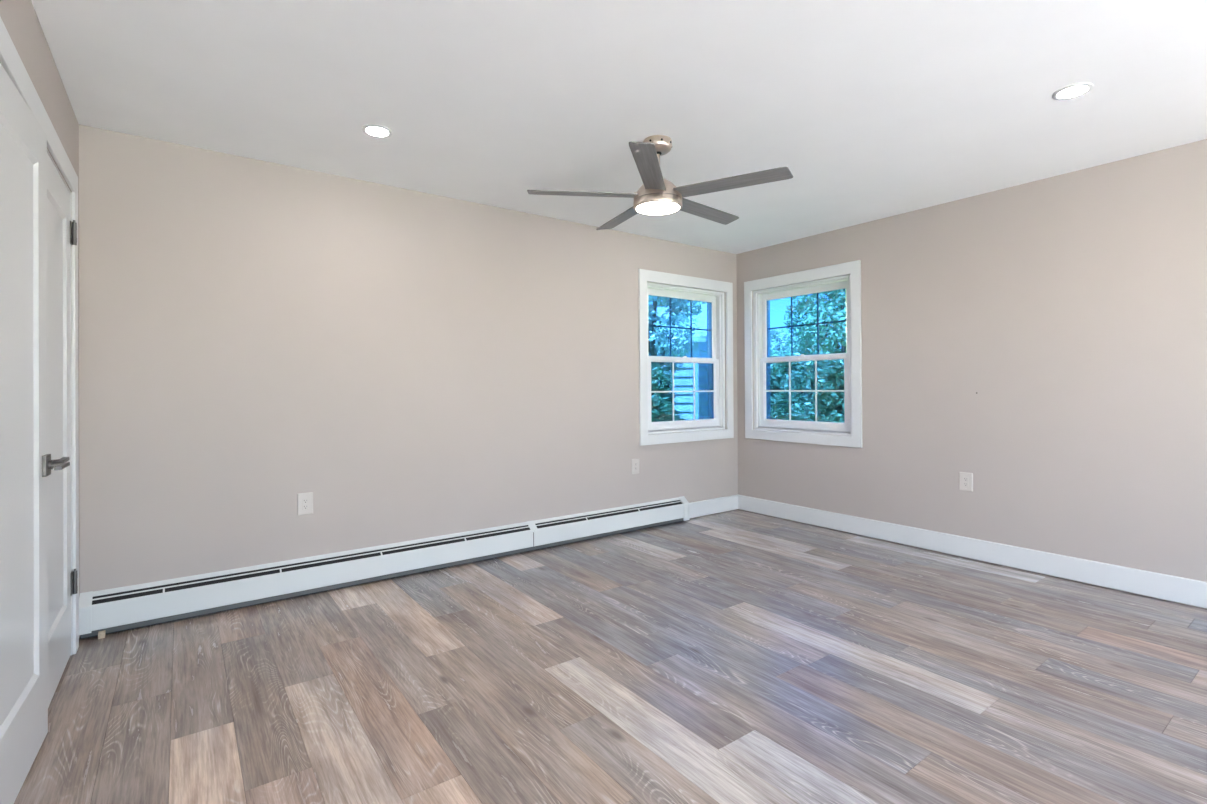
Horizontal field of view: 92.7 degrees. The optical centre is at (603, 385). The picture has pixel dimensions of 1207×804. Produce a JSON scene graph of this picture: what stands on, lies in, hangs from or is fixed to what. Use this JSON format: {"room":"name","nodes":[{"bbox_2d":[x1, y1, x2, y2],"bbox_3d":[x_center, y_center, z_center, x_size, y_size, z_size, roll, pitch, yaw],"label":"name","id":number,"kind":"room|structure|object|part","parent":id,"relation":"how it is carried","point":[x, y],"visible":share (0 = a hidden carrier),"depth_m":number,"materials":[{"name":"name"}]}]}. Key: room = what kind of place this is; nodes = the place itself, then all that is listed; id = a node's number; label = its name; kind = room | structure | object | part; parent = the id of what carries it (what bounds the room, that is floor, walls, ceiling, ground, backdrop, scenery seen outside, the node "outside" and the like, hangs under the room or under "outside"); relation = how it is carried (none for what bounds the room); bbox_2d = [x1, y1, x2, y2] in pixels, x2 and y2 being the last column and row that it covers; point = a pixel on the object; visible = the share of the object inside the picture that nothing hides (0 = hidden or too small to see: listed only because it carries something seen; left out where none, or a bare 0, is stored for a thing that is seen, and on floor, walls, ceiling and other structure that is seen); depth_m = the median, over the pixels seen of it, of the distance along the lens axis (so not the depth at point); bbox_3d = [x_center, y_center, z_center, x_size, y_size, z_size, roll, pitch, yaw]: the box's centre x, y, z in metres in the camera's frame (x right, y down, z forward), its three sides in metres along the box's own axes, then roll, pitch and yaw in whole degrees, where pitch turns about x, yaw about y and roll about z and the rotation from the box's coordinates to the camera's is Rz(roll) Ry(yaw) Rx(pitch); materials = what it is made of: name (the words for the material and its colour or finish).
{"room":"empty bedroom","nodes":[
{"label":"empty bedroom","id":0,"kind":"room"},
{"bbox_2d":[0,0,79,654],"bbox_3d":[-0.711,-0.082,0.183,0.150,2.610,6.236,0,0,-36],"label":"wall","id":1,"kind":"structure","parent":0,"point":[20,19],"depth_m":2.08,"materials":[{"name":"paint"}]},
{"bbox_2d":[0,63,69,803],"bbox_3d":[-1.667,0.159,1.651,0.100,2.030,0.757,0,0,-34],"label":"door","id":2,"kind":"structure","parent":1,"relation":"in","point":[25,463],"depth_m":1.73,"materials":[{"name":"white wood"}]},
{"bbox_3d":[-1.688,0.105,1.643,0.018,1.658,0.512,0,0,-34],"label":"panel","id":3,"kind":"part","parent":2,"relation":"part of","materials":[{"name":"white wood"}]},
{"bbox_3d":[-1.696,0.159,1.639,0.038,2.030,0.746,0,0,-34],"label":"frame","id":4,"kind":"part","parent":2,"relation":"part of","materials":[{"name":"white wood"}]},
{"bbox_3d":[-1.791,0.267,1.905,0.019,0.013,0.130,0,0,-34],"label":"lever","id":5,"kind":"part","parent":2,"relation":"part of","materials":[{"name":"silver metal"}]},
{"bbox_2d":[0,17,78,654],"bbox_3d":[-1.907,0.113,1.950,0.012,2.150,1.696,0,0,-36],"label":"door frame","id":6,"kind":"structure","parent":1,"relation":"attached to","point":[10,59],"depth_m":2.55,"materials":[{"name":"white wood"}]},
{"bbox_2d":[47,153,77,707],"bbox_3d":[-2.129,0.164,2.259,0.100,2.030,0.757,0,0,-36],"label":"door","id":7,"kind":"structure","parent":1,"relation":"in","point":[61,232],"depth_m":2.33,"materials":[{"name":"white wood"}]},
{"bbox_3d":[-2.145,0.110,2.243,0.018,1.658,0.512,0,0,-36],"label":"panel","id":8,"kind":"part","parent":7,"relation":"part of","materials":[{"name":"white wood"}]},
{"bbox_3d":[-1.930,0.268,2.057,0.019,0.013,0.130,0,0,-36],"label":"lever","id":9,"kind":"part","parent":7,"relation":"part of","materials":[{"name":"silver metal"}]},
{"bbox_2d":[79,124,737,592],"bbox_3d":[-0.652,-0.064,4.188,4.984,2.610,0.150,0,0,-36],"label":"wall","id":10,"kind":"structure","parent":0,"point":[255,335],"depth_m":3.40,"materials":[{"name":"paint"}]},
{"bbox_2d":[297,492,312,515],"bbox_3d":[-1.711,0.680,3.305,0.082,0.125,0.009,0,0,-36],"label":"electrical outlet","id":11,"kind":"object","parent":10,"relation":"attached to","point":[304,500],"visible":1,"depth_m":3.30,"materials":[{"name":"plastic"}]},
{"bbox_2d":[302,498,308,509],"bbox_3d":[-1.709,0.680,3.303,0.033,0.067,0.003,0,0,-36],"label":"receptacle","id":12,"kind":"object","parent":11,"relation":"attached to","point":[305,501],"depth_m":3.30,"materials":[{"name":"plastic"}]},
{"bbox_2d":[79,496,689,638],"bbox_3d":[-0.868,1.086,3.882,3.967,0.207,0.071,0,0,-36],"label":"baseboard heater","id":13,"kind":"object","parent":10,"relation":"attached to","point":[113,610],"visible":1,"depth_m":3.36,"materials":[{"name":"metal"}]},
{"bbox_3d":[-1.464,1.095,3.409,2.387,0.124,0.006,0,0,-36],"label":"panel","id":14,"kind":"part","parent":13,"relation":"part of","materials":[{"name":"metal"}]},
{"bbox_3d":[-0.883,1.073,3.902,3.927,0.175,0.021,0,0,-36],"label":"panel","id":15,"kind":"part","parent":13,"relation":"part of","materials":[{"name":"metal"}]},
{"bbox_3d":[0.108,1.090,4.564,1.506,0.124,0.006,0,0,-36],"label":"panel","id":16,"kind":"part","parent":13,"relation":"part of","materials":[{"name":"metal"}]},
{"bbox_2d":[631,458,638,473],"bbox_3d":[0.266,0.669,4.756,0.082,0.125,0.009,0,0,-36],"label":"electrical outlet","id":17,"kind":"object","parent":10,"relation":"attached to","point":[635,462],"visible":1,"depth_m":4.75,"materials":[{"name":"plastic"}]},
{"bbox_2d":[638,269,733,445],"bbox_3d":[0.704,-0.234,5.197,1.147,1.468,0.210,0,0,-36],"label":"window","id":18,"kind":"structure","parent":10,"relation":"in","point":[682,376],"depth_m":5.18,"materials":[{"name":"white plastic"}]},
{"bbox_3d":[0.704,-0.517,5.196,0.785,0.525,0.003,0,0,-36],"label":"glass pane","id":19,"kind":"part","parent":18,"relation":"part of","materials":[{"name":"clear glass"}]},
{"bbox_3d":[0.699,-0.526,5.203,0.890,0.626,0.030,0,0,-36],"label":"sash","id":20,"kind":"part","parent":18,"relation":"part of","materials":[{"name":"clear glass"}]},
{"bbox_3d":[0.718,0.056,5.179,0.785,0.520,0.003,0,0,-36],"label":"glass pane","id":21,"kind":"part","parent":18,"relation":"part of","materials":[{"name":"clear glass"}]},
{"bbox_3d":[0.723,0.068,5.172,0.890,0.625,0.032,0,0,-36],"label":"sash","id":22,"kind":"part","parent":18,"relation":"part of","materials":[{"name":"white plastic"}]},
{"bbox_3d":[0.705,0.389,5.198,0.923,0.016,0.120,0,0,-36],"label":"sill","id":23,"kind":"part","parent":18,"relation":"part of","materials":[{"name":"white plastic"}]},
{"bbox_3d":[0.695,-0.229,5.210,0.987,1.288,0.178,0,0,-36],"label":"frame","id":24,"kind":"part","parent":18,"relation":"part of","materials":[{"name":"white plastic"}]},
{"bbox_2d":[689,495,737,517],"bbox_3d":[0.999,1.111,5.286,0.697,0.132,0.015,0,0,-36],"label":"baseboard","id":25,"kind":"structure","parent":10,"relation":"attached to","point":[711,506],"depth_m":5.28,"materials":[{"name":"white wood"}]},
{"bbox_2d":[14,509,1206,803],"bbox_3d":[1.172,1.194,1.598,4.854,0.052,6.206,0,0,-36],"label":"floor","id":26,"kind":"structure","parent":0,"point":[737,656],"depth_m":2.24,"materials":[{"name":"plastic"}]},
{"bbox_2d":[98,630,105,638],"bbox_3d":[-2.376,1.181,2.727,0.025,0.028,0.028,0,0,-36],"label":"wooden shim","id":27,"kind":"object","parent":26,"relation":"on","point":[101,634],"visible":1,"depth_m":2.72,"materials":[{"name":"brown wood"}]},
{"bbox_2d":[31,0,1206,253],"bbox_3d":[0.943,-1.321,1.502,5.584,0.100,6.386,0,0,-36],"label":"ceiling","id":28,"kind":"structure","parent":0,"point":[874,109],"depth_m":2.46,"materials":[{"name":"paint"}]},
{"bbox_2d":[362,124,391,137],"bbox_3d":[-1.114,-1.250,2.837,0.140,0.006,0.140,0,0,-36],"label":"recessed light","id":29,"kind":"object","parent":28,"relation":"in","point":[378,131],"visible":1,"depth_m":2.83,"materials":[{"name":"white plastic"}]},
{"bbox_2d":[527,135,792,229],"bbox_3d":[0.291,-1.084,3.006,1.265,0.352,1.284,0,0,-36],"label":"ceiling fan","id":30,"kind":"object","parent":28,"relation":"hanging from","point":[657,196],"visible":1,"depth_m":2.87,"materials":[{"name":"silver metal"}]},
{"bbox_3d":[-0.100,-0.972,2.925,0.570,0.006,0.109,0,9,-7],"label":"blade","id":31,"kind":"part","parent":30,"relation":"part of","materials":[{"name":"grey wood"}]},
{"bbox_3d":[0.120,-0.972,3.318,0.109,0.006,0.570,-11,4,-24],"label":"blade","id":32,"kind":"part","parent":30,"relation":"part of","materials":[{"name":"grey wood"}]},
{"bbox_3d":[0.206,-0.976,2.595,0.109,0.006,0.570,9,2,11],"label":"blade","id":33,"kind":"part","parent":30,"relation":"part of","materials":[{"name":"grey wood"}]},
{"bbox_3d":[0.561,-0.975,3.231,0.570,0.006,0.109,0,-10,-43],"label":"blade","id":34,"kind":"part","parent":30,"relation":"part of","materials":[{"name":"grey wood"}]},
{"bbox_3d":[0.615,-0.977,2.784,0.570,0.006,0.109,0,-10,29],"label":"blade","id":35,"kind":"part","parent":30,"relation":"part of","materials":[{"name":"grey wood"}]},
{"bbox_2d":[1052,83,1092,99],"bbox_3d":[2.030,-1.270,2.494,0.140,0.006,0.140,0,0,-36],"label":"recessed light","id":36,"kind":"object","parent":28,"relation":"in","point":[1075,90],"visible":1,"depth_m":2.49,"materials":[{"name":"white plastic"}]},
{"bbox_2d":[736,139,1206,608],"bbox_3d":[3.185,-0.093,3.043,0.150,2.610,6.236,0,0,-36],"label":"wall","id":37,"kind":"structure","parent":0,"point":[1073,305],"depth_m":3.59,"materials":[{"name":"paint"}]},
{"bbox_2d":[744,260,861,447],"bbox_3d":[1.750,-0.241,5.016,0.210,1.468,1.147,0,0,-36],"label":"window","id":38,"kind":"structure","parent":37,"relation":"in","point":[807,336],"depth_m":4.96,"materials":[{"name":"white plastic"}]},
{"bbox_3d":[1.758,0.382,5.016,0.120,0.016,0.923,0,0,-36],"label":"sill","id":39,"kind":"part","parent":38,"relation":"part of","materials":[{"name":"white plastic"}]},
{"bbox_3d":[1.728,0.061,4.997,0.032,0.625,0.890,0,0,-36],"label":"sash","id":40,"kind":"part","parent":38,"relation":"part of","materials":[{"name":"white plastic"}]},
{"bbox_3d":[1.753,-0.533,5.021,0.030,0.626,0.890,0,0,-36],"label":"sash","id":41,"kind":"part","parent":38,"relation":"part of","materials":[{"name":"clear glass"}]},
{"bbox_3d":[1.735,0.049,5.002,0.003,0.520,0.785,0,0,-36],"label":"glass pane","id":42,"kind":"part","parent":38,"relation":"part of","materials":[{"name":"clear glass"}]},
{"bbox_3d":[1.746,-0.525,5.015,0.003,0.525,0.785,0,0,-36],"label":"glass pane","id":43,"kind":"part","parent":38,"relation":"part of","materials":[{"name":"clear glass"}]},
{"bbox_2d":[959,472,972,491],"bbox_3d":[2.457,0.654,3.904,0.009,0.125,0.082,0,0,-36],"label":"electrical outlet","id":44,"kind":"object","parent":37,"relation":"attached to","point":[966,479],"visible":1,"depth_m":3.90,"materials":[{"name":"plastic"}]},
{"bbox_2d":[963,477,968,486],"bbox_3d":[2.455,0.654,3.902,0.003,0.067,0.033,0,0,-36],"label":"receptacle","id":45,"kind":"object","parent":44,"relation":"attached to","point":[965,479],"depth_m":3.90,"materials":[{"name":"plastic"}]},
{"bbox_2d":[738,495,1206,607],"bbox_3d":[3.082,1.089,3.050,0.015,0.132,6.086,0,0,-36],"label":"baseboard","id":46,"kind":"structure","parent":37,"relation":"attached to","point":[1153,584],"depth_m":3.70,"materials":[{"name":"white wood"}]}
]}

